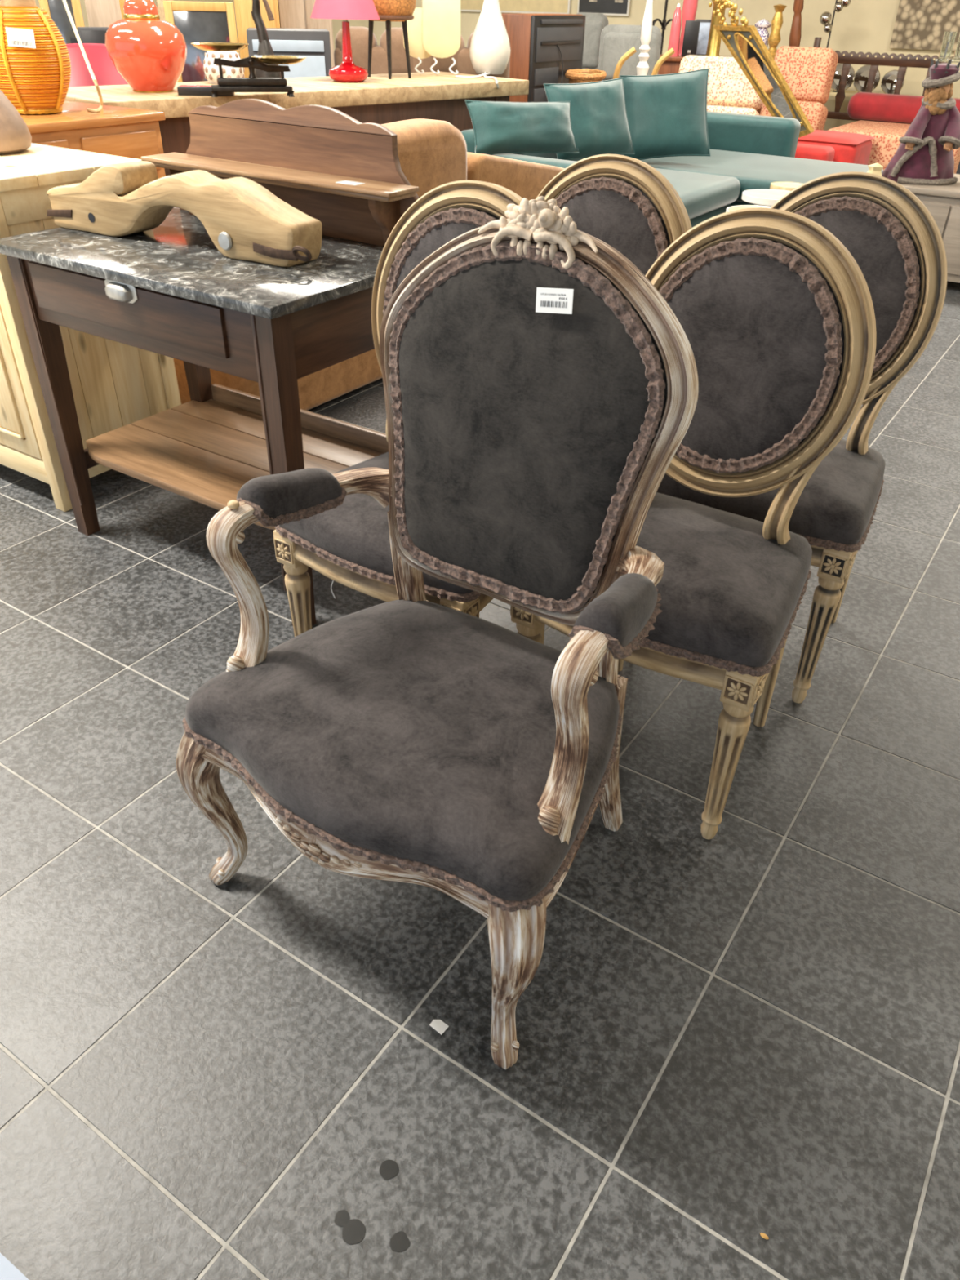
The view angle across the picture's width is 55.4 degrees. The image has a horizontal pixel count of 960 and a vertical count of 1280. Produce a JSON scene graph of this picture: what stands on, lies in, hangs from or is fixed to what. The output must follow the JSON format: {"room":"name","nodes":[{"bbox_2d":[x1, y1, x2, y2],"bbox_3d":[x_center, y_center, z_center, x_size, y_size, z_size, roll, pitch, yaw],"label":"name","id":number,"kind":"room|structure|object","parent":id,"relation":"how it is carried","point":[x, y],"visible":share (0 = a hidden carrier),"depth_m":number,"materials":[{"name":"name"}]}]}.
{"room":"secondhand furniture store","nodes":[
{"label":"secondhand furniture store","id":0,"kind":"room"},
{"bbox_2d":[35,0,240,58],"bbox_3d":[-7.204,-5.766,7.495,0.120,3.100,14.800,22,40,26],"label":"wall","id":1,"kind":"structure","parent":0,"point":[82,2],"depth_m":11.49,"materials":[{"name":"yellow paint"}]},
{"bbox_2d":[0,280,959,1279],"bbox_3d":[-0.907,-1.912,5.044,15.100,0.120,14.800,22,40,26],"label":"floor","id":2,"kind":"structure","parent":0,"point":[748,1030],"depth_m":1.48,"materials":[{"name":"tile"}]},
{"bbox_2d":[0,1253,28,1279],"bbox_3d":[-0.629,0.823,1.060,0.263,0.006,0.209,22,40,26],"label":"board","id":3,"kind":"object","parent":2,"relation":"on","point":[8,1271],"visible":1,"depth_m":1.12,"materials":[{"name":"white"}]},
{"bbox_2d":[38,0,84,44],"bbox_3d":[-2.623,-3.536,5.979,0.238,1.388,0.040,-11,37,-17],"label":"leaning mirror","id":4,"kind":"object","parent":2,"relation":"on","point":[56,10],"visible":0.02,"depth_m":5.72,"materials":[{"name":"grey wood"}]},
{"bbox_2d":[0,142,181,511],"bbox_3d":[-1.625,-1.073,2.937,1.277,0.905,0.516,22,40,26],"label":"sideboard","id":5,"kind":"object","parent":2,"relation":"on","point":[114,384],"visible":0.44,"depth_m":2.65,"materials":[{"name":"beige wood"}]},
{"bbox_2d":[0,89,31,155],"bbox_3d":[-1.397,-1.499,2.577,0.212,0.216,0.212,22,40,26],"label":"vase","id":6,"kind":"object","parent":5,"relation":"on","point":[15,137],"visible":1,"depth_m":2.57,"materials":[{"name":"beige ceramic"}]},
{"bbox_2d":[20,100,166,179],"bbox_3d":[-1.816,-1.656,3.763,0.770,0.900,0.852,22,40,26],"label":"base cabinet","id":7,"kind":"object","parent":2,"relation":"on","point":[127,132],"visible":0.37,"depth_m":3.49,"materials":[{"name":"brown wood"}]},
{"bbox_2d":[0,0,71,115],"bbox_3d":[-1.693,-2.190,3.393,0.325,0.402,0.328,22,40,26],"label":"lamp","id":8,"kind":"object","parent":7,"relation":"on","point":[35,61],"visible":0.96,"depth_m":3.32,"materials":[{"name":"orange wicker"}]},
{"bbox_2d":[62,0,102,112],"bbox_3d":[-1.472,-2.161,3.401,0.073,0.371,0.678,-10,37,-16],"label":"cane","id":9,"kind":"object","parent":7,"relation":"on","point":[95,110],"visible":0.99,"depth_m":3.24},
{"bbox_2d":[84,0,122,26],"bbox_3d":[-2.484,-3.750,6.278,0.214,1.399,0.040,-10,37,-16],"label":"wood board","id":10,"kind":"object","parent":2,"relation":"on","point":[100,13],"visible":0.02,"depth_m":6.00,"materials":[{"name":"beige wood"}]},
{"bbox_2d":[66,43,177,207],"bbox_3d":[-2.080,-2.709,5.124,0.859,1.044,0.657,-11,37,-17],"label":"tub chair","id":11,"kind":"object","parent":2,"relation":"on","point":[105,73],"visible":0.02,"depth_m":5.09,"materials":[{"name":"red fabric"}]},
{"bbox_2d":[119,0,124,18],"bbox_3d":[-2.371,-3.893,6.480,0.152,1.406,0.040,-9,37,-15],"label":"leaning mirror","id":12,"kind":"object","parent":2,"relation":"on","point":[121,2],"visible":0.02,"depth_m":6.17,"materials":[{"name":"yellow wood"}]},
{"bbox_2d":[156,0,172,20],"bbox_3d":[-2.078,-3.759,6.298,0.099,1.408,0.040,-8,36,-13],"label":"plank","id":13,"kind":"object","parent":2,"relation":"on","point":[160,2],"visible":0.02,"depth_m":6.00,"materials":[{"name":"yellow wood"}]},
{"bbox_2d":[163,0,239,82],"bbox_3d":[-1.801,-3.549,6.158,0.433,1.237,0.040,-7,36,-12],"label":"leaning mirror","id":14,"kind":"object","parent":2,"relation":"on","point":[197,21],"visible":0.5,"depth_m":5.88,"materials":[{"name":"brown wood"}]},
{"bbox_2d":[0,98,419,626],"bbox_3d":[-0.650,-0.735,2.341,0.943,1.080,0.583,22,40,26],"label":"table","id":15,"kind":"object","parent":2,"relation":"on","point":[166,289],"visible":0.77,"depth_m":2.19,"materials":[{"name":"brown wood"}]},
{"bbox_2d":[45,160,323,267],"bbox_3d":[-0.703,-1.026,2.172,0.864,0.166,0.137,20,39,25],"label":"yoke","id":16,"kind":"object","parent":15,"relation":"on","point":[243,220],"visible":1,"depth_m":2.09,"materials":[{"name":"brown wood"}]},
{"bbox_2d":[140,152,419,202],"bbox_3d":[-0.516,-1.149,2.261,0.830,0.022,0.115,22,40,26],"label":"shelf","id":17,"kind":"object","parent":15,"relation":"attached to","point":[373,187],"depth_m":2.22,"materials":[{"name":"brown wood"}]},
{"bbox_2d":[234,0,279,77],"bbox_3d":[-1.594,-4.122,6.740,0.294,1.512,0.518,-6,36,-10],"label":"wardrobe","id":18,"kind":"object","parent":2,"relation":"on","point":[243,8],"visible":0.02,"depth_m":6.31,"materials":[{"name":"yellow wood"}]},
{"bbox_2d":[246,27,331,78],"bbox_3d":[-1.233,-3.432,6.128,0.507,1.104,0.416,-5,36,-9],"label":"picture frame","id":19,"kind":"object","parent":2,"relation":"on","point":[313,44],"visible":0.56,"depth_m":5.71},
{"bbox_2d":[64,71,528,153],"bbox_3d":[-0.938,-2.601,5.135,2.672,0.900,0.778,-29,45,-36],"label":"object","id":20,"kind":"object","parent":2,"relation":"on","point":[379,99],"visible":0.3,"depth_m":4.82,"materials":[{"name":"beige stone"}]},
{"bbox_2d":[105,0,186,93],"bbox_3d":[-1.548,-2.779,4.224,0.362,0.415,0.362,22,40,26],"label":"vase","id":21,"kind":"object","parent":20,"relation":"on","point":[148,51],"visible":1,"depth_m":4.14,"materials":[{"name":"orange ceramic"}]},
{"bbox_2d":[177,84,235,96],"bbox_3d":[-1.266,-2.542,4.225,0.246,0.038,0.087,-2,35,-5],"label":"book","id":22,"kind":"object","parent":20,"relation":"on","point":[183,90],"visible":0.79,"depth_m":4.19,"materials":[{"name":"black"}]},
{"bbox_2d":[203,51,244,84],"bbox_3d":[-1.335,-2.986,4.759,0.208,0.146,0.208,22,40,26],"label":"mug","id":23,"kind":"object","parent":20,"relation":"on","point":[211,71],"visible":0.76,"depth_m":4.70,"materials":[{"name":"white ceramic"}]},
{"bbox_2d":[191,42,306,97],"bbox_3d":[-1.047,-2.613,4.191,0.511,0.202,0.254,-8,36,-14],"label":"balance scale","id":24,"kind":"object","parent":20,"relation":"on","point":[252,83],"visible":1,"depth_m":4.17,"materials":[{"name":"metal"}]},
{"bbox_2d":[251,0,280,77],"bbox_3d":[-1.077,-3.022,4.566,0.147,0.438,0.137,22,40,26],"label":"tree sculpture","id":25,"kind":"object","parent":20,"relation":"on","point":[264,48],"visible":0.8,"depth_m":4.56,"materials":[{"name":"metal"}]},
{"bbox_2d":[311,0,379,82],"bbox_3d":[-0.721,-3.294,4.912,0.369,0.499,0.369,22,40,26],"label":"table lamp","id":26,"kind":"object","parent":20,"relation":"on","point":[348,71],"visible":1,"depth_m":4.81,"materials":[{"name":"ceramic"}]},
{"bbox_2d":[367,0,416,79],"bbox_3d":[-0.526,-3.488,5.227,0.336,0.462,0.336,22,40,26],"label":"wicker planter","id":27,"kind":"object","parent":20,"relation":"on","point":[388,11],"visible":0.75,"depth_m":5.12,"materials":[{"name":"metal"}]},
{"bbox_2d":[369,0,416,21],"bbox_3d":[-0.523,-3.600,5.148,0.336,0.186,0.336,22,40,26],"label":"basket","id":28,"kind":"object","parent":27,"relation":"on","point":[387,10],"depth_m":5.07,"materials":[{"name":"wicker"}]},
{"bbox_2d":[403,0,464,74],"bbox_3d":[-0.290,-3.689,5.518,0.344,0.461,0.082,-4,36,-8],"label":"lamp","id":29,"kind":"object","parent":20,"relation":"on","point":[434,29],"visible":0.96,"depth_m":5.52,"materials":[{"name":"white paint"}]},
{"bbox_2d":[455,72,498,88],"bbox_3d":[-0.013,-3.359,5.605,0.265,0.206,1.296,2,35,1],"label":"cable","id":30,"kind":"object","parent":20,"relation":"on","point":[484,74],"visible":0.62,"depth_m":5.45,"materials":[{"name":"white plastic"}]},
{"bbox_2d":[469,0,511,74],"bbox_3d":[0.066,-3.797,5.678,0.260,0.471,0.260,22,40,26],"label":"lamp","id":31,"kind":"object","parent":20,"relation":"on","point":[490,50],"visible":0.91,"depth_m":5.64,"materials":[{"name":"ceramic"}]},
{"bbox_2d":[277,0,334,67],"bbox_3d":[-1.323,-4.387,7.109,0.381,1.531,0.518,-4,36,-8],"label":"wardrobe","id":32,"kind":"object","parent":2,"relation":"on","point":[293,14],"visible":0.02,"depth_m":6.68,"materials":[{"name":"beige wood"}]},
{"bbox_2d":[333,1209,350,1226],"bbox_3d":[-0.179,0.750,1.185,0.020,0.001,0.020,22,40,26],"label":"drip stain","id":33,"kind":"object","parent":2,"relation":"on","point":[342,1217],"visible":1,"depth_m":1.19,"materials":[{"name":"grey"}]},
{"bbox_2d":[342,1218,365,1244],"bbox_3d":[-0.162,0.760,1.173,0.030,0.001,0.030,22,40,26],"label":"drip stain","id":34,"kind":"object","parent":2,"relation":"on","point":[353,1232],"visible":1,"depth_m":1.17,"materials":[{"name":"grey"}]},
{"bbox_2d":[173,118,564,410],"bbox_3d":[-0.433,-1.733,3.917,0.750,0.905,2.310,22,40,26],"label":"sofa","id":35,"kind":"object","parent":2,"relation":"on","point":[432,153],"visible":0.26,"depth_m":3.51,"materials":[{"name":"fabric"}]},
{"bbox_2d":[379,1160,399,1179],"bbox_3d":[-0.123,0.716,1.236,0.026,0.001,0.026,22,40,26],"label":"drip stain","id":36,"kind":"object","parent":2,"relation":"on","point":[388,1169],"visible":1,"depth_m":1.24,"materials":[{"name":"grey"}]},
{"bbox_2d":[390,1231,409,1251],"bbox_3d":[-0.103,0.767,1.164,0.024,0.001,0.023,-19,40,-27],"label":"drip stain","id":37,"kind":"object","parent":2,"relation":"on","point":[399,1242],"visible":1,"depth_m":1.16,"materials":[{"name":"grey"}]},
{"bbox_2d":[273,180,544,644],"bbox_3d":[-0.113,-0.322,1.819,0.492,1.030,0.455,22,40,26],"label":"dining chair","id":38,"kind":"object","parent":2,"relation":"on","point":[348,544],"visible":0.31,"depth_m":1.73,"materials":[{"name":"brown wood"}]},
{"bbox_2d":[333,26,510,78],"bbox_3d":[-0.407,-3.721,6.552,1.156,1.122,0.880,-1,35,-3],"label":"sofa","id":39,"kind":"object","parent":2,"relation":"on","point":[359,35],"visible":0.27,"depth_m":5.96,"materials":[{"name":"fabric"}]},
{"bbox_2d":[334,26,377,71],"bbox_3d":[-0.816,-3.881,6.051,0.269,0.300,0.290,-1,35,-3],"label":"cushion","id":40,"kind":"object","parent":39,"relation":"on","point":[359,35],"depth_m":5.93,"materials":[{"name":"beige fabric"}]},
{"bbox_2d":[379,27,413,73],"bbox_3d":[-0.528,-3.885,6.067,0.269,0.300,0.290,-1,35,-3],"label":"cushion","id":41,"kind":"object","parent":39,"relation":"on","point":[399,65],"depth_m":5.95,"materials":[{"name":"beige fabric"}]},
{"bbox_2d":[466,31,497,75],"bbox_3d":[0.050,-3.893,6.099,0.269,0.300,0.290,-1,35,-3],"label":"vase","id":42,"kind":"object","parent":39,"relation":"on","point":[470,70],"depth_m":6.01,"materials":[{"name":"white ceramic"}]},
{"bbox_2d":[176,195,698,1069],"bbox_3d":[-0.067,-0.022,1.345,0.669,1.093,0.599,22,40,26],"label":"armchair","id":43,"kind":"object","parent":2,"relation":"on","point":[541,391],"visible":1,"depth_m":1.29,"materials":[{"name":"grey fabric"}]},
{"bbox_2d":[429,1019,448,1035],"bbox_3d":[-0.063,0.595,1.408,0.026,0.002,0.018,27,42,31],"label":"paper scrap","id":44,"kind":"object","parent":2,"relation":"on","point":[438,1025],"visible":1,"depth_m":1.41,"materials":[{"name":"white paper"}]},
{"bbox_2d":[502,13,586,102],"bbox_3d":[0.497,-4.315,7.359,0.314,1.200,0.795,22,40,26],"label":"cabinet","id":45,"kind":"object","parent":2,"relation":"on","point":[544,47],"visible":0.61,"depth_m":6.96,"materials":[{"name":"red wood"}]},
{"bbox_2d":[577,12,608,69],"bbox_3d":[0.915,-5.199,8.586,0.433,1.149,0.698,14,37,18],"label":"recliner","id":46,"kind":"object","parent":2,"relation":"on","point":[595,23],"visible":0.13,"depth_m":8.43,"materials":[{"name":"fabric"}]},
{"bbox_2d":[582,20,604,68],"bbox_3d":[0.987,-5.552,8.530,0.309,0.388,0.200,14,37,18],"label":"cushion","id":47,"kind":"object","parent":46,"relation":"on","point":[593,29],"depth_m":8.45,"materials":[{"name":"grey fabric"}]},
{"bbox_2d":[535,154,691,275],"bbox_3d":[0.185,-0.538,2.135,0.492,1.030,0.455,22,40,26],"label":"dining chair","id":48,"kind":"object","parent":2,"relation":"on","point":[624,202],"visible":0.11,"depth_m":1.97,"materials":[{"name":"brown wood"}]},
{"bbox_2d":[564,46,675,83],"bbox_3d":[1.069,-4.130,7.279,0.824,1.013,0.610,5,35,5],"label":"rocking chair","id":49,"kind":"object","parent":2,"relation":"on","point":[577,75],"visible":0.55,"depth_m":7.00,"materials":[{"name":"brown wicker"}]},
{"bbox_2d":[564,68,606,83],"bbox_3d":[0.821,-4.227,7.251,0.397,0.494,0.556,22,40,26],"label":"basket","id":50,"kind":"object","parent":49,"relation":"on","point":[577,75],"depth_m":7.01,"materials":[{"name":"wicker"}]},
{"bbox_2d":[597,24,662,80],"bbox_3d":[1.269,-4.681,7.927,0.614,1.076,0.691,4,35,3],"label":"recliner","id":51,"kind":"object","parent":2,"relation":"on","point":[615,40],"visible":0.23,"depth_m":7.82,"materials":[{"name":"fabric"}]},
{"bbox_2d":[636,0,653,75],"bbox_3d":[1.312,-4.518,7.459,0.177,1.450,0.177,22,40,26],"label":"turned post","id":52,"kind":"object","parent":2,"relation":"on","point":[642,67],"visible":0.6,"depth_m":7.25,"materials":[{"name":"paint"}]},
{"bbox_2d":[652,0,672,53],"bbox_3d":[1.806,-5.772,9.205,0.268,1.510,0.236,22,40,26],"label":"lamp stand","id":53,"kind":"object","parent":2,"relation":"on","point":[664,24],"visible":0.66,"depth_m":8.96,"materials":[{"name":"black metal"}]},
{"bbox_2d":[460,111,883,227],"bbox_3d":[1.319,-2.839,5.728,1.780,0.700,2.840,22,40,26],"label":"sofa","id":54,"kind":"object","parent":2,"relation":"on","point":[748,152],"visible":0.22,"depth_m":5.94,"materials":[{"name":"fabric"}]},
{"bbox_2d":[464,99,578,155],"bbox_3d":[0.237,-2.793,4.983,0.698,0.272,0.221,-20,40,-27],"label":"cushion","id":55,"kind":"object","parent":54,"relation":"on","point":[499,126],"visible":0.98,"depth_m":4.89,"materials":[{"name":"fabric"}]},
{"bbox_2d":[543,77,635,160],"bbox_3d":[0.654,-3.075,5.403,0.549,0.414,0.261,-18,39,-25],"label":"cushion","id":56,"kind":"object","parent":54,"relation":"on","point":[598,116],"visible":0.85,"depth_m":5.34,"materials":[{"name":"fabric"}]},
{"bbox_2d":[620,68,710,159],"bbox_3d":[1.190,-3.360,5.858,0.592,0.520,0.291,0,35,-2],"label":"cushion","id":57,"kind":"object","parent":54,"relation":"on","point":[666,113],"visible":0.88,"depth_m":5.79,"materials":[{"name":"fabric"}]},
{"bbox_2d":[654,168,740,218],"bbox_3d":[0.851,-2.620,5.375,0.980,0.150,1.250,22,40,26],"label":"seat cushion","id":58,"kind":"object","parent":54,"relation":"on","point":[701,194],"depth_m":5.33,"materials":[{"name":"teal fabric"}]},
{"bbox_2d":[640,149,883,202],"bbox_3d":[1.761,-3.096,6.091,1.540,0.140,1.170,22,40,26],"label":"cushion","id":59,"kind":"object","parent":54,"relation":"on","point":[754,169],"depth_m":5.97,"materials":[{"name":"teal fabric"}]},
{"bbox_2d":[510,207,876,839],"bbox_3d":[0.366,-0.195,1.655,0.492,1.030,0.455,22,40,26],"label":"dining chair","id":60,"kind":"object","parent":2,"relation":"on","point":[775,314],"visible":0.66,"depth_m":1.54,"materials":[{"name":"grey fabric"}]},
{"bbox_2d":[657,53,761,114],"bbox_3d":[2.093,-5.018,8.684,1.334,0.890,0.480,2,35,0],"label":"chest","id":61,"kind":"object","parent":2,"relation":"on","point":[672,64],"visible":0.02,"depth_m":8.30,"materials":[{"name":"red wood"}]},
{"bbox_2d":[667,3,681,56],"bbox_3d":[1.768,-5.510,8.252,0.101,0.398,0.101,22,40,26],"label":"bottle vase","id":62,"kind":"object","parent":61,"relation":"on","point":[674,38],"visible":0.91,"depth_m":8.23,"materials":[{"name":"red glass"}]},
{"bbox_2d":[678,0,697,55],"bbox_3d":[1.914,-5.748,8.350,0.133,0.681,0.133,22,40,26],"label":"vase","id":63,"kind":"object","parent":61,"relation":"on","point":[689,6],"visible":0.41,"depth_m":8.32,"materials":[{"name":"red glass"}]},
{"bbox_2d":[681,20,700,57],"bbox_3d":[1.903,-5.428,8.248,0.130,0.274,0.084,8,36,9],"label":"case","id":64,"kind":"object","parent":61,"relation":"on","point":[691,30],"visible":0.91,"depth_m":8.21,"materials":[{"name":"metal"}]},
{"bbox_2d":[696,19,711,55],"bbox_3d":[2.073,-5.537,8.404,0.207,0.280,0.033,7,36,9],"label":"picture","id":65,"kind":"object","parent":61,"relation":"on","point":[704,26],"visible":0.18,"depth_m":8.39},
{"bbox_2d":[705,0,725,56],"bbox_3d":[2.128,-5.504,8.229,0.131,0.429,0.131,22,40,26],"label":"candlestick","id":66,"kind":"object","parent":61,"relation":"on","point":[714,39],"visible":0.52,"depth_m":8.23,"materials":[{"name":"gold metal"}]},
{"bbox_2d":[755,18,771,47],"bbox_3d":[2.567,-5.499,8.353,0.148,0.298,0.148,22,40,26],"label":"jar","id":67,"kind":"object","parent":61,"relation":"on","point":[762,25],"visible":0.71,"depth_m":8.28,"materials":[{"name":"white ceramic"}]},
{"bbox_2d":[767,4,786,58],"bbox_3d":[2.665,-5.483,8.236,0.162,0.410,0.162,22,40,26],"label":"candlestick","id":68,"kind":"object","parent":61,"relation":"on","point":[774,38],"visible":0.71,"depth_m":8.20,"materials":[{"name":"gold metal"}]},
{"bbox_2d":[678,54,763,115],"bbox_3d":[1.909,-4.337,7.672,0.742,0.934,0.853,17,38,21],"label":"patterned chair","id":69,"kind":"object","parent":2,"relation":"on","point":[730,91],"visible":0.13,"depth_m":7.61,"materials":[{"name":"beige fabric"}]},
{"bbox_2d":[706,105,759,115],"bbox_3d":[1.998,-4.431,7.821,0.742,0.256,0.279,17,38,21],"label":"cushion","id":70,"kind":"object","parent":69,"relation":"on","point":[741,109],"depth_m":7.63,"materials":[{"name":"beige fabric"}]},
{"bbox_2d":[708,0,814,137],"bbox_3d":[2.160,-4.376,7.017,1.006,0.924,0.131,22,40,26],"label":"gilt mirror","id":71,"kind":"object","parent":69,"relation":"on","point":[744,42],"visible":0.95,"depth_m":7.00,"materials":[{"name":"gold wood"}]},
{"bbox_2d":[725,204,771,212],"bbox_3d":[1.414,-1.992,4.754,0.335,0.441,0.335,22,40,26],"label":"round side table","id":72,"kind":"object","parent":2,"relation":"on","point":[740,206],"visible":0.12,"depth_m":4.75,"materials":[{"name":"white paint"}]},
{"bbox_2d":[760,1232,768,1239],"bbox_3d":[0.366,0.768,1.177,0.012,0.004,0.006,22,40,26],"label":"crumb","id":73,"kind":"object","parent":2,"relation":"on","point":[763,1235],"visible":1,"depth_m":1.18,"materials":[{"name":"orange food"}]},
{"bbox_2d":[741,189,790,206],"bbox_3d":[1.621,-2.280,5.171,0.344,0.441,0.344,22,40,26],"label":"round side table","id":74,"kind":"object","parent":2,"relation":"on","point":[769,197],"visible":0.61,"depth_m":5.01,"materials":[{"name":"white paint"}]},
{"bbox_2d":[769,182,803,191],"bbox_3d":[1.784,-2.447,5.408,0.212,0.448,0.215,22,40,26],"label":"round side table","id":75,"kind":"object","parent":2,"relation":"on","point":[788,186],"visible":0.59,"depth_m":5.27,"materials":[{"name":"beige wood"}]},
{"bbox_2d":[788,0,804,46],"bbox_3d":[2.983,-5.374,8.776,0.196,1.408,0.119,22,40,26],"label":"post","id":76,"kind":"object","parent":2,"relation":"on","point":[795,34],"visible":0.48,"depth_m":8.51,"materials":[{"name":"red wood"}]},
{"bbox_2d":[760,45,838,130],"bbox_3d":[2.745,-4.650,8.088,0.546,1.001,0.688,22,40,26],"label":"patterned chair","id":77,"kind":"object","parent":2,"relation":"on","point":[809,73],"visible":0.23,"depth_m":7.95,"materials":[{"name":"fabric"}]},
{"bbox_2d":[760,100,827,130],"bbox_3d":[2.795,-4.667,8.169,0.546,0.281,0.302,22,40,26],"label":"cushion","id":78,"kind":"object","parent":77,"relation":"on","point":[815,111],"depth_m":7.98,"materials":[{"name":"fabric"}]},
{"bbox_2d":[773,45,838,104],"bbox_3d":[2.841,-4.977,8.059,0.513,0.429,0.314,22,40,26],"label":"cushion","id":79,"kind":"object","parent":77,"relation":"on","point":[809,73],"depth_m":7.93,"materials":[{"name":"fabric"}]},
{"bbox_2d":[656,171,946,703],"bbox_3d":[0.656,-0.430,1.999,0.492,1.030,0.455,22,40,26],"label":"dining chair","id":80,"kind":"object","parent":2,"relation":"on","point":[896,243],"visible":0.43,"depth_m":1.85,"materials":[{"name":"grey fabric"}]},
{"bbox_2d":[819,0,851,48],"bbox_3d":[3.371,-5.635,8.962,0.260,1.630,0.260,22,40,26],"label":"floor lamp","id":81,"kind":"object","parent":2,"relation":"on","point":[825,18],"visible":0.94,"depth_m":8.70,"materials":[{"name":"metal"}]},
{"bbox_2d":[795,129,875,164],"bbox_3d":[2.803,-3.969,7.584,0.640,0.409,0.900,22,40,26],"label":"ottoman","id":82,"kind":"object","parent":2,"relation":"on","point":[819,144],"visible":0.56,"depth_m":7.35,"materials":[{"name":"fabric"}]},
{"bbox_2d":[813,36,947,120],"bbox_3d":[3.709,-5.125,8.756,1.230,1.048,0.055,22,40,26],"label":"headboard","id":83,"kind":"object","parent":2,"relation":"on","point":[875,60],"visible":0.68,"depth_m":8.57,"materials":[{"name":"brown wood"}]},
{"bbox_2d":[827,120,959,173],"bbox_3d":[3.736,-4.309,8.135,1.095,0.430,1.155,22,40,26],"label":"seat","id":84,"kind":"object","parent":2,"relation":"on","point":[886,144],"visible":0.08,"depth_m":7.74,"materials":[{"name":"fabric"}]},
{"bbox_2d":[847,92,959,124],"bbox_3d":[3.926,-4.811,8.290,1.150,0.220,0.200,22,40,26],"label":"bolster","id":85,"kind":"object","parent":84,"relation":"on","point":[868,106],"visible":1,"depth_m":8.33,"materials":[{"name":"fabric"}]},
{"bbox_2d":[829,89,959,98],"bbox_3d":[4.002,-5.119,9.153,1.480,0.592,0.400,22,40,26],"label":"shelf","id":86,"kind":"object","parent":2,"relation":"on","point":[847,93],"visible":0.02,"depth_m":9.07,"materials":[{"name":"red"}]},
{"bbox_2d":[831,63,854,92],"bbox_3d":[3.600,-5.605,9.103,0.247,0.244,0.161,11,36,13],"label":"headlamp","id":87,"kind":"object","parent":86,"relation":"on","point":[836,82],"visible":0.45,"depth_m":9.07,"materials":[{"name":"metal"}]},
{"bbox_2d":[853,65,879,93],"bbox_3d":[3.805,-5.522,8.994,0.246,0.243,0.161,11,36,13],"label":"headlamp","id":88,"kind":"object","parent":86,"relation":"on","point":[860,77],"visible":0.72,"depth_m":8.96,"materials":[{"name":"metal"}]},
{"bbox_2d":[880,70,904,93],"bbox_3d":[4.014,-5.427,8.895,0.212,0.210,0.151,11,36,13],"label":"headlamp","id":89,"kind":"object","parent":86,"relation":"on","point":[888,82],"visible":0.72,"depth_m":8.87,"materials":[{"name":"metal"}]},
{"bbox_2d":[897,173,959,283],"bbox_3d":[2.890,-2.285,5.170,1.300,0.500,0.700,22,40,26],"label":"table","id":90,"kind":"object","parent":2,"relation":"on","point":[942,202],"visible":0.12,"depth_m":4.98,"materials":[{"name":"brown wood"}]},
{"bbox_2d":[866,58,959,186],"bbox_3d":[2.424,-2.817,4.977,0.500,0.587,0.329,1,35,-1],"label":"figurine","id":91,"kind":"object","parent":90,"relation":"on","point":[924,156],"visible":0.98,"depth_m":4.94,"materials":[{"name":"fabric"}]},
{"bbox_2d":[935,56,959,173],"bbox_3d":[3.573,-3.172,5.985,1.260,1.041,0.800,22,40,26],"label":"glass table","id":92,"kind":"object","parent":2,"relation":"on","point":[953,60],"visible":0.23,"depth_m":5.68,"materials":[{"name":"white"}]},
{"bbox_2d":[938,31,956,58],"bbox_3d":[2.919,-3.714,5.705,0.072,0.140,0.071,22,40,26],"label":"drinking glass","id":93,"kind":"object","parent":92,"relation":"on","point":[948,39],"visible":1,"depth_m":5.68,"materials":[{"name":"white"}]},
{"bbox_2d":[953,33,959,58],"bbox_3d":[3.033,-3.738,5.743,0.072,0.140,0.071,22,40,26],"label":"drinking glass","id":94,"kind":"object","parent":92,"relation":"on","point":[957,55],"visible":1,"depth_m":5.75,"materials":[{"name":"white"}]},
{"bbox_3d":[-2.301,-3.054,5.904,0.700,0.700,0.400,-10,37,-16],"label":"stand","id":95,"kind":"object","parent":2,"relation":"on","visible":0},
{"bbox_2d":[76,26,108,44],"bbox_3d":[-2.284,-3.496,5.574,0.244,0.403,0.053,-10,37,-16],"label":"television","id":96,"kind":"object","parent":95,"relation":"on","point":[86,34],"visible":0.21,"depth_m":5.45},
{"bbox_2d":[277,0,959,130],"bbox_3d":[3.264,-6.733,9.240,15.100,3.100,0.120,22,40,26],"label":"wall","id":97,"kind":"structure","parent":0,"point":[865,26],"depth_m":9.36,"materials":[{"name":"beige paint"}]},
{"bbox_2d":[460,0,570,13],"bbox_3d":[0.327,-7.854,10.713,1.722,0.823,0.033,22,40,26],"label":"framed print","id":98,"kind":"object","parent":97,"relation":"attached to","point":[540,6],"visible":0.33,"depth_m":10.77,"materials":[{"name":"white paint"}]},
{"bbox_2d":[577,0,631,16],"bbox_3d":[1.399,-7.330,10.203,0.650,0.582,0.035,22,40,26],"label":"framed print","id":99,"kind":"object","parent":97,"relation":"attached to","point":[607,7],"visible":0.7,"depth_m":10.30,"materials":[{"name":"white paint"}]},
{"bbox_2d":[888,0,959,50],"bbox_3d":[4.511,-6.073,8.549,1.065,0.937,0.046,22,40,26],"label":"print","id":100,"kind":"object","parent":97,"relation":"attached to","point":[921,24],"visible":0.82,"depth_m":8.80,"materials":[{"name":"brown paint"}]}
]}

